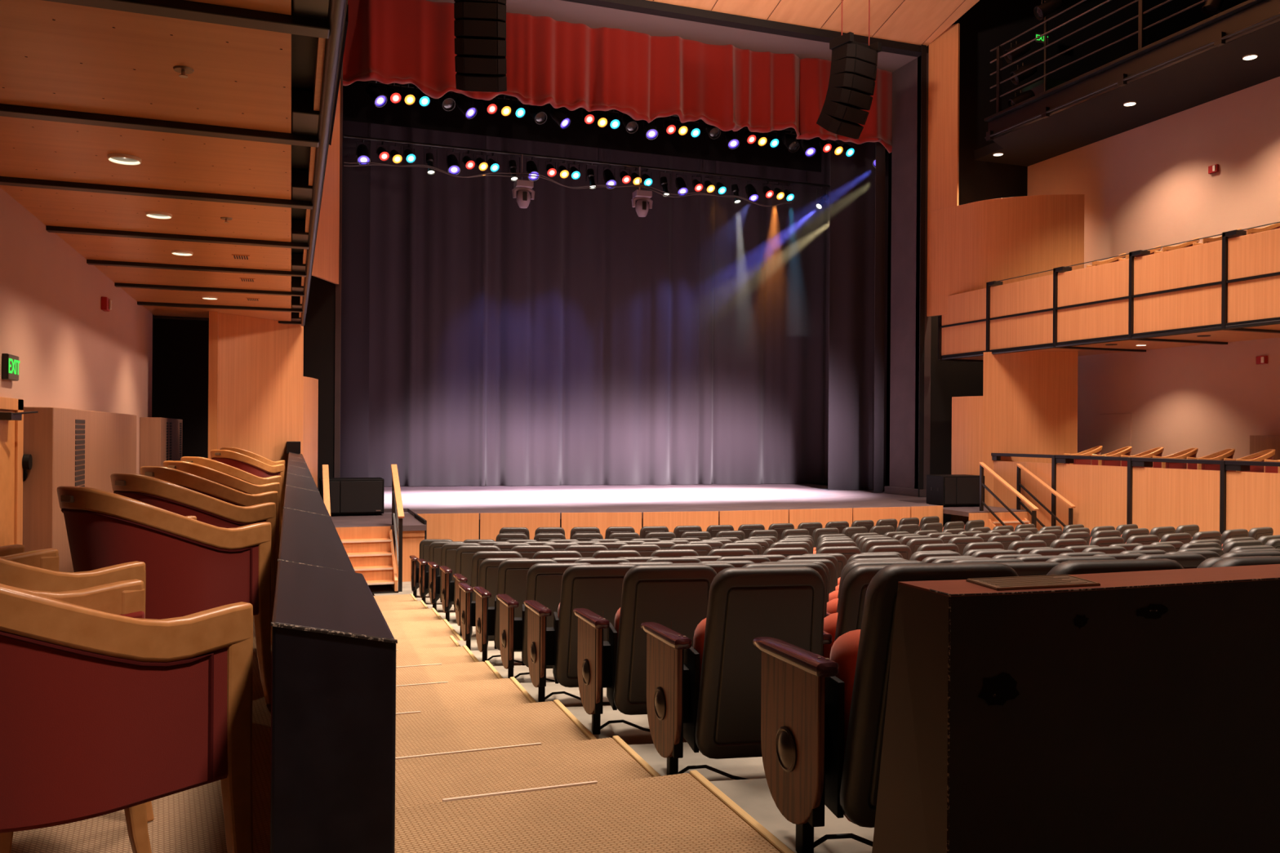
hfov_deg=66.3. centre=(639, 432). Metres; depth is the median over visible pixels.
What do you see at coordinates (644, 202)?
vent
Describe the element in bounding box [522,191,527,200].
vent
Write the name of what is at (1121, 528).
seat
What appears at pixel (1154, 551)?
seat
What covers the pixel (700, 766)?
cable
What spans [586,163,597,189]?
stage light
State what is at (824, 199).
stage light
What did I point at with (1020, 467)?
handrail
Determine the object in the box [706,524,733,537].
seat
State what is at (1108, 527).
seat
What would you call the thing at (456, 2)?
grille
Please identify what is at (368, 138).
batten
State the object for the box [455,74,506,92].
grille
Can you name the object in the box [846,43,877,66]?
grille
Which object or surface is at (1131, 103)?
recessed light
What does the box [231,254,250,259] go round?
grille
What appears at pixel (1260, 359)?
fire alarm
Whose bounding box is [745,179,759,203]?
stage light
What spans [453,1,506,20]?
grille
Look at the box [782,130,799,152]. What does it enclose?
stage light
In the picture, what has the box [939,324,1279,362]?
ceiling
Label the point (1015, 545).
seat
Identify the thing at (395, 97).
stage light
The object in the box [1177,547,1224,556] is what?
seat
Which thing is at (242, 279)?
grille
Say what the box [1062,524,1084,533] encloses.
seat
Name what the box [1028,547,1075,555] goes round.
seat
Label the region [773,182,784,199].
stage light
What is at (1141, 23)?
gallery railing
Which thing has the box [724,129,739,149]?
stage light
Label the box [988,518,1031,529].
steps
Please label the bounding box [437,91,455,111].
stage light
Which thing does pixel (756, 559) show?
seat
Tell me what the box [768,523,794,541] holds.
seat
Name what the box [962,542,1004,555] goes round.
seat
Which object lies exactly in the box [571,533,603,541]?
seat
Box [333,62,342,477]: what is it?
trim
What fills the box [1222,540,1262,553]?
seat
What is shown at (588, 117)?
stage light
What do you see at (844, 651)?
seat cushion
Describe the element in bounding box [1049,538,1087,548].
seat
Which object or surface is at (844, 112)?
grille
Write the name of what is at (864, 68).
grille
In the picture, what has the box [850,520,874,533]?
seat
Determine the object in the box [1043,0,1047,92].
boom
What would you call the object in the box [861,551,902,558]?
seat
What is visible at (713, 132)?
stage light
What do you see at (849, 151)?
stage light
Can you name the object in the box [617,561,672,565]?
seat
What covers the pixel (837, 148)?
stage light
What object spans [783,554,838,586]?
seat
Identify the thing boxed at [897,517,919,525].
seat
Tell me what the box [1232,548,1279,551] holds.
seat
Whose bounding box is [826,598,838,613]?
seat cushion
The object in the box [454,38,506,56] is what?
grille
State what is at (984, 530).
seat
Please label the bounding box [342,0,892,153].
valance
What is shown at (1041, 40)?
exit sign
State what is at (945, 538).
seat
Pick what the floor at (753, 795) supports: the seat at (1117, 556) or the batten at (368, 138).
the seat at (1117, 556)
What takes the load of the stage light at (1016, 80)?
attached to the gallery railing at (1141, 23)
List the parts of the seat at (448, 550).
panel, aisle armrest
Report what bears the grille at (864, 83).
attached to the array at (853, 70)
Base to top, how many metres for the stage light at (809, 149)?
0.569 m
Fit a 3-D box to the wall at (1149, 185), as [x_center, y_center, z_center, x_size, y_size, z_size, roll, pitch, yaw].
[11.855,-1.707,11.754,0.200,8.120,20.200,0,0,-20]
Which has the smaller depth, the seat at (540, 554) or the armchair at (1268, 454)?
the seat at (540, 554)
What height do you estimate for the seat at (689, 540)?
0.810 m
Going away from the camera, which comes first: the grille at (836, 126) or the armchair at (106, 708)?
the armchair at (106, 708)
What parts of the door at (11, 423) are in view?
frame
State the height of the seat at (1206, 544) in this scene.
0.810 m
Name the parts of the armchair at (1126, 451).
leg, rail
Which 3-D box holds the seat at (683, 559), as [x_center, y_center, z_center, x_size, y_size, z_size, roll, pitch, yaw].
[0.241,1.343,7.532,0.551,0.810,0.472,0,0,-9]
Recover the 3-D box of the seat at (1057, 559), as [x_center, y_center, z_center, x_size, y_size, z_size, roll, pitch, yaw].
[2.188,1.036,5.099,0.540,0.826,0.472,0,0,-13]
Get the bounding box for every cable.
[343,161,792,206]
[487,654,521,662]
[514,672,555,682]
[545,691,610,704]
[600,720,649,732]
[678,764,749,779]
[813,833,872,848]
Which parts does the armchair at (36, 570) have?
leg, rail, leg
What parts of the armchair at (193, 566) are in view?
name plate, rail, leg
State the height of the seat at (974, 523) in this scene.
0.810 m
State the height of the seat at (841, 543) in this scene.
0.810 m
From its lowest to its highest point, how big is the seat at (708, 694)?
0.846 m
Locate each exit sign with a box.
[1,353,19,381]
[1034,32,1048,44]
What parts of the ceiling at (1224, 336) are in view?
soffit panel, soffit panel, soffit panel, soffit panel, soffit panel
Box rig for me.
[343,80,821,172]
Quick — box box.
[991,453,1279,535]
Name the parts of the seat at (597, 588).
panel, aisle armrest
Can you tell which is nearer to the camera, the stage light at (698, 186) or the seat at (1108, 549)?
the seat at (1108, 549)
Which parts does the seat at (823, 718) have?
panel, aisle armrest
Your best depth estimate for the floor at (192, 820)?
2.48 m
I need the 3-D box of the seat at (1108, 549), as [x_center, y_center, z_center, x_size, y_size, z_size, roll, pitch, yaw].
[3.866,1.368,8.428,0.551,0.810,0.472,0,0,-18]
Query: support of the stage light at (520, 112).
hanging from the batten at (675, 115)
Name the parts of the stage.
panel, panel, panel, panel, panel, panel, panel, panel, panel, panel, panel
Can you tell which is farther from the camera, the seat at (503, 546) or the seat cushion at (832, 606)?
the seat at (503, 546)
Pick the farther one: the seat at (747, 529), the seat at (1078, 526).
the seat at (747, 529)
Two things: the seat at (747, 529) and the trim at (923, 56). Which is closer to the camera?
the seat at (747, 529)
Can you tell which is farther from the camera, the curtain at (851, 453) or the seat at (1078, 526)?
the curtain at (851, 453)
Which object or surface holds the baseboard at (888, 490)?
attached to the wall at (180, 348)
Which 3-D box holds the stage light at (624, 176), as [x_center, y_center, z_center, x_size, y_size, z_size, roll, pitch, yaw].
[-0.347,-5.981,22.773,0.252,0.434,0.336,0,0,-20]
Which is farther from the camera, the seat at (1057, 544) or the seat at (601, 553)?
the seat at (1057, 544)
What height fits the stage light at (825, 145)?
0.423 m
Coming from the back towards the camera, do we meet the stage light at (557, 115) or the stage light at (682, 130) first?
the stage light at (682, 130)
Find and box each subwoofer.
[319,477,384,515]
[926,474,984,506]
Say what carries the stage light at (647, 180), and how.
hanging from the batten at (368, 138)
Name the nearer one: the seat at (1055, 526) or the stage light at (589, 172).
the seat at (1055, 526)
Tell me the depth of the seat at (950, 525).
16.33 m
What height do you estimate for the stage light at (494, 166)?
0.457 m
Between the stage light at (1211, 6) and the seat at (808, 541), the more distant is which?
the stage light at (1211, 6)
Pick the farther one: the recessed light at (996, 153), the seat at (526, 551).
the recessed light at (996, 153)
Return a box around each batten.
[343,123,830,187]
[408,83,795,131]
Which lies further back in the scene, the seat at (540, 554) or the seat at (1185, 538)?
the seat at (1185, 538)
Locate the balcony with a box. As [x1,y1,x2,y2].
[937,221,1279,359]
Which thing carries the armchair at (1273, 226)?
on the floor
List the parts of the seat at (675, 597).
panel, aisle armrest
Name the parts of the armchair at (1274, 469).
rail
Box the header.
[426,0,916,71]
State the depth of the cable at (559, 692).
5.55 m
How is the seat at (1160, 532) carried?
on the floor at (753, 795)
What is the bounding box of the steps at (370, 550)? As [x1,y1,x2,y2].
[335,526,398,595]
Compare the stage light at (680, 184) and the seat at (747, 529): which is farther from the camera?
the stage light at (680, 184)
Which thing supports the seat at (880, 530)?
on the floor at (753, 795)
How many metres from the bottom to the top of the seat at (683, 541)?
0.810 m
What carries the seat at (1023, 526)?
on the floor at (753, 795)
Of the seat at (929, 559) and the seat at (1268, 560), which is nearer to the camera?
the seat at (1268, 560)
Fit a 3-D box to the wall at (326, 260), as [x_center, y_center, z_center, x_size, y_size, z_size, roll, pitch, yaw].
[-5.358,-5.745,15.882,0.149,6.384,2.054,0,0,11]
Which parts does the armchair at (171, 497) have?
name plate, rail, leg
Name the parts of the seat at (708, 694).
panel, aisle armrest, armrest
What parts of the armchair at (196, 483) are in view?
name plate, rail, leg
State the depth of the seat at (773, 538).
13.49 m
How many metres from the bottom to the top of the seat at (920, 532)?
0.810 m
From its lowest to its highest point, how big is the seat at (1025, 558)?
0.810 m
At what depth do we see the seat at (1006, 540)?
11.30 m
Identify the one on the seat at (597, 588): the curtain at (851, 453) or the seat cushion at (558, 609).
the seat cushion at (558, 609)
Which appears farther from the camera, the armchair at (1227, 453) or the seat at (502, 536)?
the armchair at (1227, 453)
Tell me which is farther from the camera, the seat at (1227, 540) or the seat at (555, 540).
the seat at (555, 540)
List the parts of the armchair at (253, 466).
rail, leg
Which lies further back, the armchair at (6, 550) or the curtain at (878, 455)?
the curtain at (878, 455)
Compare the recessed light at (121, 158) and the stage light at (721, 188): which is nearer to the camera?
the recessed light at (121, 158)
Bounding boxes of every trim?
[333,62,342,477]
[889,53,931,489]
[918,44,926,497]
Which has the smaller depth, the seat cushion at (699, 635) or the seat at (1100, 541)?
the seat cushion at (699, 635)
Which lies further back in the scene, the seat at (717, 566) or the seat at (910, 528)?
the seat at (910, 528)
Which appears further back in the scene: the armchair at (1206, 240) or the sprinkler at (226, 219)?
the armchair at (1206, 240)
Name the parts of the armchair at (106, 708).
leg, rail, leg, leg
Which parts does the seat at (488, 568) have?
panel, aisle armrest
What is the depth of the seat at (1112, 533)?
11.96 m
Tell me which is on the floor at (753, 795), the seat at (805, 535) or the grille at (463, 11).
the seat at (805, 535)
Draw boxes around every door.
[0,396,38,546]
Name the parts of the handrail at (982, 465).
post, rail, rail, post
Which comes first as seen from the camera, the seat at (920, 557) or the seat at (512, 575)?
the seat at (512, 575)
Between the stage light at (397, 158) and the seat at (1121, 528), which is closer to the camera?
the seat at (1121, 528)
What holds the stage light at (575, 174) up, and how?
hanging from the batten at (368, 138)
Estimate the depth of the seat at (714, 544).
11.24 m
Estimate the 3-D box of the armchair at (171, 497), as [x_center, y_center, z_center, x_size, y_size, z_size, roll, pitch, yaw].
[-2.030,0.581,4.387,0.510,0.810,0.632,0,0,30]
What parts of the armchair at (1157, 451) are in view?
rail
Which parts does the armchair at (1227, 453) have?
leg, rail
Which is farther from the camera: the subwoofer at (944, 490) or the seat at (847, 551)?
the subwoofer at (944, 490)
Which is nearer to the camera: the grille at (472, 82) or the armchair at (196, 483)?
the armchair at (196, 483)
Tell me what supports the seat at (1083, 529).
on the floor at (753, 795)
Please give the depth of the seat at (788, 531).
14.89 m
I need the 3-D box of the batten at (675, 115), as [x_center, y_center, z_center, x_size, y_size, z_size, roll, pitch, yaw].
[0.161,-9.342,20.521,11.950,5.305,0.060,0,0,-20]
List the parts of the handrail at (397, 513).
post, rail, rail, wooden rail, post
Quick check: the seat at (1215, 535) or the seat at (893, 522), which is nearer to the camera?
the seat at (1215, 535)
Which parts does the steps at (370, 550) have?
frame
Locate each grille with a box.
[75,419,84,487]
[165,422,168,460]
[168,422,172,460]
[179,422,182,459]
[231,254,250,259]
[239,277,255,281]
[245,297,260,301]
[453,0,506,4]
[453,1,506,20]
[453,19,506,38]
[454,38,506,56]
[454,56,506,74]
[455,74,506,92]
[827,118,863,138]
[834,103,868,124]
[839,88,872,110]
[842,72,875,95]
[844,57,876,80]
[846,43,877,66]
[944,477,984,504]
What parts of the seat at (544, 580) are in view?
panel, aisle armrest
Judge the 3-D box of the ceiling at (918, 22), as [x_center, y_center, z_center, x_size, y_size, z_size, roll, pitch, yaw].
[2.967,-10.941,8.725,15.300,5.328,20.900,0,0,-20]
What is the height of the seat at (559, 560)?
0.810 m
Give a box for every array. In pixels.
[453,0,506,92]
[816,0,881,138]
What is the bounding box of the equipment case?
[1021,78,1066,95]
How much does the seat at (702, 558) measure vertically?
0.810 m
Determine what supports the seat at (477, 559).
on the floor at (753, 795)
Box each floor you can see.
[10,615,271,852]
[330,502,1027,554]
[369,581,874,852]
[383,483,939,519]
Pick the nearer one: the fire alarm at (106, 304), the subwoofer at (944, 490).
the fire alarm at (106, 304)
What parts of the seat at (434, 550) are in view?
panel, aisle armrest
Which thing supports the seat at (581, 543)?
on the floor at (753, 795)
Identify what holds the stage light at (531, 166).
hanging from the batten at (368, 138)
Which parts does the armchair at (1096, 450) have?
rail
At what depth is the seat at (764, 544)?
11.37 m
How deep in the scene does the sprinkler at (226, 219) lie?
7.27 m
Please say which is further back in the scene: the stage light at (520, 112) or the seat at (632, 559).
the stage light at (520, 112)
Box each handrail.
[322,464,330,515]
[391,464,404,591]
[978,462,1039,528]
[1015,463,1075,527]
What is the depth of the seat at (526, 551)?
9.98 m
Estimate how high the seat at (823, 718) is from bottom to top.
0.834 m
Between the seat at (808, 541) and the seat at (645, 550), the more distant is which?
the seat at (808, 541)
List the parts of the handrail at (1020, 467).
post, rail, rail, wooden rail, post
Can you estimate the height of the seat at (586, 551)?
0.810 m
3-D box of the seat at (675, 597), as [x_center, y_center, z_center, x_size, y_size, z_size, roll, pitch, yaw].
[0.048,1.021,4.688,0.720,0.826,0.495,0,0,-6]
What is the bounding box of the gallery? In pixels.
[973,0,1279,166]
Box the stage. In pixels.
[395,505,1031,582]
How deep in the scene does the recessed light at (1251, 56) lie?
15.01 m
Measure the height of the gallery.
0.450 m
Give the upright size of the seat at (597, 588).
0.810 m
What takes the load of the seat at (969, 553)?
on the floor at (753, 795)
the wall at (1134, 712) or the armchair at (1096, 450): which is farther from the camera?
the armchair at (1096, 450)
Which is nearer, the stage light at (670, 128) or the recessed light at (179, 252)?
the recessed light at (179, 252)
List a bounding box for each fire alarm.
[101,296,111,311]
[1208,164,1218,173]
[1256,355,1267,364]
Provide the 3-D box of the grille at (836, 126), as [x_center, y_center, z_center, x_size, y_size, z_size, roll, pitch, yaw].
[3.807,-5.554,17.985,0.811,0.242,0.211,0,0,-36]
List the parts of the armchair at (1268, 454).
rail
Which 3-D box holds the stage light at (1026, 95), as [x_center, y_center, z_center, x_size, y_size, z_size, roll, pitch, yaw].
[7.347,-6.383,18.867,0.499,0.422,0.270,0,0,-1]
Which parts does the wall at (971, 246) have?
wall panel, wall panel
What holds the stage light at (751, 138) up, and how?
hanging from the batten at (675, 115)
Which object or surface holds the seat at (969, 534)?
on the floor at (753, 795)
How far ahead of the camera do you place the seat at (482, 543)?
11.84 m
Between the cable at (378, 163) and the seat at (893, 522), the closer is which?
the seat at (893, 522)
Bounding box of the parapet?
[270,441,397,852]
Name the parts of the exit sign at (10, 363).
plate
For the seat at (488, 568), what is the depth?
8.14 m
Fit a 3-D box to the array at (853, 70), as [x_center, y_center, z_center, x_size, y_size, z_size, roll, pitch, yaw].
[3.797,-7.129,18.013,0.840,3.390,0.964,0,0,-36]
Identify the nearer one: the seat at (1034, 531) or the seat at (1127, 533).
the seat at (1127, 533)
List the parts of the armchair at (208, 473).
name plate, rail, leg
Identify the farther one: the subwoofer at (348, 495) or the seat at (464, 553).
the subwoofer at (348, 495)
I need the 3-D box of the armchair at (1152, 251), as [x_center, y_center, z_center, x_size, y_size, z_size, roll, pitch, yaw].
[8.509,-2.746,16.657,0.632,0.810,0.510,0,0,12]
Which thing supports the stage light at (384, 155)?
hanging from the batten at (368, 138)
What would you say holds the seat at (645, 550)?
on the floor at (753, 795)
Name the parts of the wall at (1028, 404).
wall panel, wall panel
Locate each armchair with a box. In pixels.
[0,544,24,556]
[0,548,154,822]
[0,579,253,852]
[56,485,271,704]
[110,473,275,645]
[140,466,278,587]
[163,460,279,562]
[180,456,281,537]
[209,449,284,528]
[219,447,284,497]
[1063,445,1102,465]
[1085,253,1125,267]
[1091,446,1132,466]
[1118,245,1161,261]
[1120,447,1164,467]
[1152,448,1198,469]
[1154,237,1199,253]
[1186,448,1235,471]
[1192,228,1241,245]
[1223,448,1275,472]
[1246,221,1279,235]
[1263,459,1279,473]
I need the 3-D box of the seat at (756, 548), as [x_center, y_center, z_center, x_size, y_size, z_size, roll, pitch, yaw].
[1.053,1.578,10.560,0.562,0.810,0.472,0,0,-12]
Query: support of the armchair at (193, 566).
on the floor at (192, 820)
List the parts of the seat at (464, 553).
panel, aisle armrest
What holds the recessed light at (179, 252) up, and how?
attached to the ceiling at (244, 138)
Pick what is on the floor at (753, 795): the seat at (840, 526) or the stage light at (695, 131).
the seat at (840, 526)
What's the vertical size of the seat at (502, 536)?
0.810 m
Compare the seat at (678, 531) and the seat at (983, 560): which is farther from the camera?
the seat at (678, 531)
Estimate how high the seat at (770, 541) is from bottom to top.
0.810 m
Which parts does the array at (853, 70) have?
rigging frame, rod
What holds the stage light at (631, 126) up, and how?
hanging from the batten at (675, 115)
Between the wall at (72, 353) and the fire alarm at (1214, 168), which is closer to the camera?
the wall at (72, 353)
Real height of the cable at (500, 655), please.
0.064 m
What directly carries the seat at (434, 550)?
on the floor at (753, 795)
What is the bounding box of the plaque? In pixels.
[965,574,1100,591]
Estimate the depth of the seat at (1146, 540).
10.77 m
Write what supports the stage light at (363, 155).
hanging from the batten at (368, 138)
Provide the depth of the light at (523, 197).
21.58 m
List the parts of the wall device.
arm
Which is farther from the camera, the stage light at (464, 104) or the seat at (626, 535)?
the stage light at (464, 104)
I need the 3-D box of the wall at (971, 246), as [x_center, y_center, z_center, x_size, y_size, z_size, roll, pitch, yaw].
[7.337,-5.482,19.922,3.078,6.034,0.543,0,0,32]
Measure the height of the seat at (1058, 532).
0.810 m
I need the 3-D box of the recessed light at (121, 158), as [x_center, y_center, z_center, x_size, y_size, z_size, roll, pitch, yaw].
[-2.987,-1.581,5.677,0.176,0.020,0.176,0,0,-20]
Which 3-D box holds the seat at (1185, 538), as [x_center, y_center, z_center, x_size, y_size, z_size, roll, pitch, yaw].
[5.990,1.547,11.239,0.562,0.810,0.472,0,0,-26]
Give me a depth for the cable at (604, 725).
4.65 m
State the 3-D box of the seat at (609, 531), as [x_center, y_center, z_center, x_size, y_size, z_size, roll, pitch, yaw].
[-0.319,1.863,15.285,0.551,0.810,0.472,0,0,-11]
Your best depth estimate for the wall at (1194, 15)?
22.25 m
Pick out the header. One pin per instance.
(593, 16)
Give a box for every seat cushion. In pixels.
[557,603,559,618]
[613,608,620,644]
[693,617,706,683]
[823,613,838,659]
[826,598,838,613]
[828,590,838,601]
[830,629,860,755]
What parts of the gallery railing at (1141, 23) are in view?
post, rail, rail, rail, rail, post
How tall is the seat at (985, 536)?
0.810 m
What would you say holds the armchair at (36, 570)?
on the floor at (192, 820)
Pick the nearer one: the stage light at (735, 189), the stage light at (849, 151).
the stage light at (849, 151)
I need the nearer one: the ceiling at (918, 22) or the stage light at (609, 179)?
the ceiling at (918, 22)
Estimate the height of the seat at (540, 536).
0.810 m
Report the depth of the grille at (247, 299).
11.75 m
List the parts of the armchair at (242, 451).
rail, leg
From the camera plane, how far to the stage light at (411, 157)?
21.06 m
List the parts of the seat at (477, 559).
panel, aisle armrest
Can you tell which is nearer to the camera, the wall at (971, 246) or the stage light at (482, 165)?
the wall at (971, 246)
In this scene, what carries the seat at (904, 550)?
on the floor at (753, 795)
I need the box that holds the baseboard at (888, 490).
[884,486,926,497]
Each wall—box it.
[0,187,152,474]
[151,0,1138,528]
[208,311,318,488]
[311,80,340,284]
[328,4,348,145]
[808,152,891,491]
[871,564,1279,852]
[926,22,1084,316]
[951,351,1078,524]
[1026,75,1279,458]
[1145,0,1247,45]
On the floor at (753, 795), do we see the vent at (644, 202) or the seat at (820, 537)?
the seat at (820, 537)
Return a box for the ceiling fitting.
[1196,334,1210,337]
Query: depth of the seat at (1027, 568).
3.76 m
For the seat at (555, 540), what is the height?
0.810 m
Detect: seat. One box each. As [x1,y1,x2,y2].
[408,539,453,597]
[417,541,464,603]
[427,542,480,611]
[440,545,501,622]
[453,551,522,635]
[457,558,529,650]
[463,539,494,542]
[472,558,557,662]
[478,541,510,545]
[493,542,530,551]
[495,533,528,541]
[496,562,590,679]
[498,527,529,539]
[506,539,537,542]
[511,545,555,559]
[524,541,555,545]
[524,564,635,702]
[532,551,582,559]
[533,533,565,541]
[534,527,564,535]
[542,542,579,551]
[548,539,578,542]
[551,557,594,563]
[564,544,608,557]
[568,541,599,545]
[569,527,599,539]
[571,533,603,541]
[573,564,716,734]
[574,557,630,564]
[589,538,619,542]
[591,542,627,550]
[591,550,640,558]
[604,526,635,538]
[608,532,639,540]
[614,540,644,544]
[617,544,660,556]
[617,556,658,562]
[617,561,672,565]
[631,538,660,542]
[639,526,668,538]
[640,541,675,549]
[640,566,831,775]
[644,532,675,540]
[646,556,701,563]
[650,549,698,557]
[657,539,688,543]
[667,562,734,573]
[669,543,712,555]
[670,537,701,542]
[673,525,702,537]
[680,531,711,540]
[680,555,721,561]
[687,541,723,549]
[697,560,754,567]
[700,539,733,544]
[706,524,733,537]
[707,548,754,556]
[709,537,739,542]
[715,530,745,540]
[716,555,770,563]
[720,542,762,555]
[733,540,768,554]
[737,524,764,538]
[742,537,773,548]
[742,562,831,617]
[744,554,785,561]
[747,536,777,542]
[749,529,777,539]
[752,561,1018,852]
[760,560,829,602]
[762,547,808,557]
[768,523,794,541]
[769,542,810,554]
[777,538,813,554]
[777,559,835,593]
[781,528,808,539]
[782,537,813,553]
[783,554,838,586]
[784,534,813,539]
[797,522,822,537]
[803,553,847,578]
[812,527,839,547]
[813,533,846,551]
[813,536,849,553]
[816,540,857,552]
[816,546,861,560]
[817,537,853,544]
[823,564,888,659]
[825,520,848,533]
[826,560,924,613]
[828,559,905,601]
[835,557,903,591]
[837,553,900,585]
[841,526,867,538]
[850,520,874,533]
[850,532,878,542]
[855,534,885,547]
[858,536,893,551]
[861,539,901,552]
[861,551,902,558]
[867,544,911,559]
[869,524,893,535]
[875,519,897,531]
[883,531,909,537]
[892,533,919,540]
[895,524,919,533]
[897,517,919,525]
[898,535,931,545]
[906,537,943,555]
[909,550,952,559]
[910,551,961,561]
[913,529,938,535]
[916,543,959,553]
[919,515,939,530]
[920,522,942,532]
[921,555,974,563]
[926,532,952,537]
[931,557,990,563]
[937,533,967,543]
[942,521,964,530]
[942,528,965,534]
[947,536,983,555]
[951,558,1024,562]
[958,530,982,537]
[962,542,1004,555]
[963,548,1004,555]
[964,520,984,531]
[968,527,991,533]
[971,550,1019,558]
[973,532,1001,542]
[986,528,1011,535]
[987,534,1021,550]
[991,553,1042,558]
[992,525,1013,531]
[998,561,1059,576]
[1005,530,1032,541]
[1007,540,1046,551]
[1013,524,1035,531]
[1014,527,1038,533]
[1016,546,1053,554]
[1016,555,1071,562]
[1024,533,1057,546]
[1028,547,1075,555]
[1036,528,1062,539]
[1040,525,1062,530]
[1045,555,1116,563]
[1046,558,1184,575]
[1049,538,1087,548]
[1058,531,1090,545]
[1058,551,1106,556]
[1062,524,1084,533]
[1064,527,1090,533]
[1065,545,1099,552]
[1081,546,1126,554]
[1088,529,1120,544]
[1088,536,1124,546]
[1089,525,1115,540]
[1093,552,1146,559]
[1109,542,1142,551]
[1115,524,1137,535]
[1120,528,1149,543]
[1120,549,1166,554]
[1125,534,1159,545]
[1133,544,1176,552]
[1136,553,1206,568]
[1149,526,1175,541]
[1151,541,1183,551]
[1159,533,1191,544]
[1164,551,1219,559]
[1175,524,1199,537]
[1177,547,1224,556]
[1178,542,1221,550]
[1189,538,1222,548]
[1191,530,1221,540]
[1196,555,1266,568]
[1210,555,1279,567]
[1219,551,1279,557]
[1220,528,1248,544]
[1221,537,1255,549]
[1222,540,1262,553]
[1229,545,1275,552]
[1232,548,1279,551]
[1248,527,1273,540]
[1257,534,1279,545]
[1264,538,1279,549]
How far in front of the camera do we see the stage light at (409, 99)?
18.90 m
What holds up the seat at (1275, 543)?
on the floor at (753, 795)
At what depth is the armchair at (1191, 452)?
15.76 m
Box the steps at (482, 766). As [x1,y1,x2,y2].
[368,585,794,852]
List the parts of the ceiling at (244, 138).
soffit panel, soffit panel, soffit panel, soffit panel, soffit panel, soffit panel, soffit panel, soffit panel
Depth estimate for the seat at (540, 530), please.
14.90 m
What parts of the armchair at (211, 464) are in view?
rail, leg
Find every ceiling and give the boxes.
[0,0,347,326]
[648,0,979,46]
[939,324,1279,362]
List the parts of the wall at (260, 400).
post, wall panel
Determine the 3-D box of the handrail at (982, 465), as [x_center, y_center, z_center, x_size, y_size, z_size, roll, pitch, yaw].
[6.486,1.434,17.291,0.085,1.763,1.451,0,0,-20]
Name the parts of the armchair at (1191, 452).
leg, rail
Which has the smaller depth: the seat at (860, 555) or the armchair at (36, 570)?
the armchair at (36, 570)
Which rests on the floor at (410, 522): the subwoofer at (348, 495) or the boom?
the subwoofer at (348, 495)
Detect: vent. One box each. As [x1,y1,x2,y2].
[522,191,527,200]
[642,200,646,209]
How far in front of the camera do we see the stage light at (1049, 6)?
18.13 m
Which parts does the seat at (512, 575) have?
panel, aisle armrest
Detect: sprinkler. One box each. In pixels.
[173,65,194,78]
[220,217,232,222]
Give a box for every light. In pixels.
[106,153,141,164]
[145,210,172,218]
[171,249,193,255]
[201,296,217,299]
[355,139,370,164]
[364,80,386,107]
[376,141,389,160]
[386,83,401,103]
[389,142,402,164]
[400,83,415,105]
[403,144,416,163]
[415,87,430,106]
[423,146,437,174]
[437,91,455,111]
[446,148,460,174]
[455,93,477,119]
[462,150,475,169]
[475,151,488,171]
[483,97,497,114]
[486,152,499,172]
[497,95,511,116]
[506,155,519,181]
[511,98,525,118]
[511,154,534,208]
[525,156,539,181]
[528,105,546,124]
[545,159,556,177]
[549,107,570,128]
[557,160,568,178]
[568,161,580,179]
[582,107,595,124]
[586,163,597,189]
[595,110,608,127]
[602,164,617,189]
[607,109,620,128]
[619,166,631,183]
[622,112,638,133]
[630,167,641,184]
[631,166,653,217]
[641,168,653,186]
[643,119,657,139]
[659,170,671,196]
[663,115,675,134]
[675,119,688,135]
[675,172,688,195]
[688,120,700,137]
[692,173,703,191]
[703,122,720,139]
[703,175,715,193]
[715,176,726,195]
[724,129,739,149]
[730,177,742,204]
[743,127,756,144]
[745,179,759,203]
[755,132,767,146]
[762,181,773,198]
[766,130,779,147]
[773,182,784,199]
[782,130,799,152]
[783,183,794,200]
[800,137,816,157]
[815,186,829,209]
[819,137,831,152]
[831,139,843,155]
[842,141,854,156]
[872,146,887,167]
[992,152,1003,155]
[1003,40,1031,62]
[1007,89,1035,106]
[1009,62,1037,84]
[1033,0,1062,20]
[1123,101,1136,106]
[1135,343,1146,346]
[1201,0,1224,14]
[1242,53,1257,60]
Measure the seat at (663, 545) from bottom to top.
0.810 m
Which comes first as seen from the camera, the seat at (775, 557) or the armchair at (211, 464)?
the armchair at (211, 464)
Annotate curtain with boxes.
[339,85,371,477]
[368,123,830,486]
[827,139,888,489]
[873,142,884,493]
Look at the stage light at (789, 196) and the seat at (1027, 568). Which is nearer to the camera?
the seat at (1027, 568)
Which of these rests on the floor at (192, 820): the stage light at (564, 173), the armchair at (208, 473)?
the armchair at (208, 473)
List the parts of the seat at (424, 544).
panel, aisle armrest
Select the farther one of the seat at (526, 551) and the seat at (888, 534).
the seat at (888, 534)
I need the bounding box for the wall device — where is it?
[22,454,32,481]
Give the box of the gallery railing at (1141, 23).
[989,0,1206,113]
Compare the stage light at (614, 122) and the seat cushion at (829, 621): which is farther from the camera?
the stage light at (614, 122)

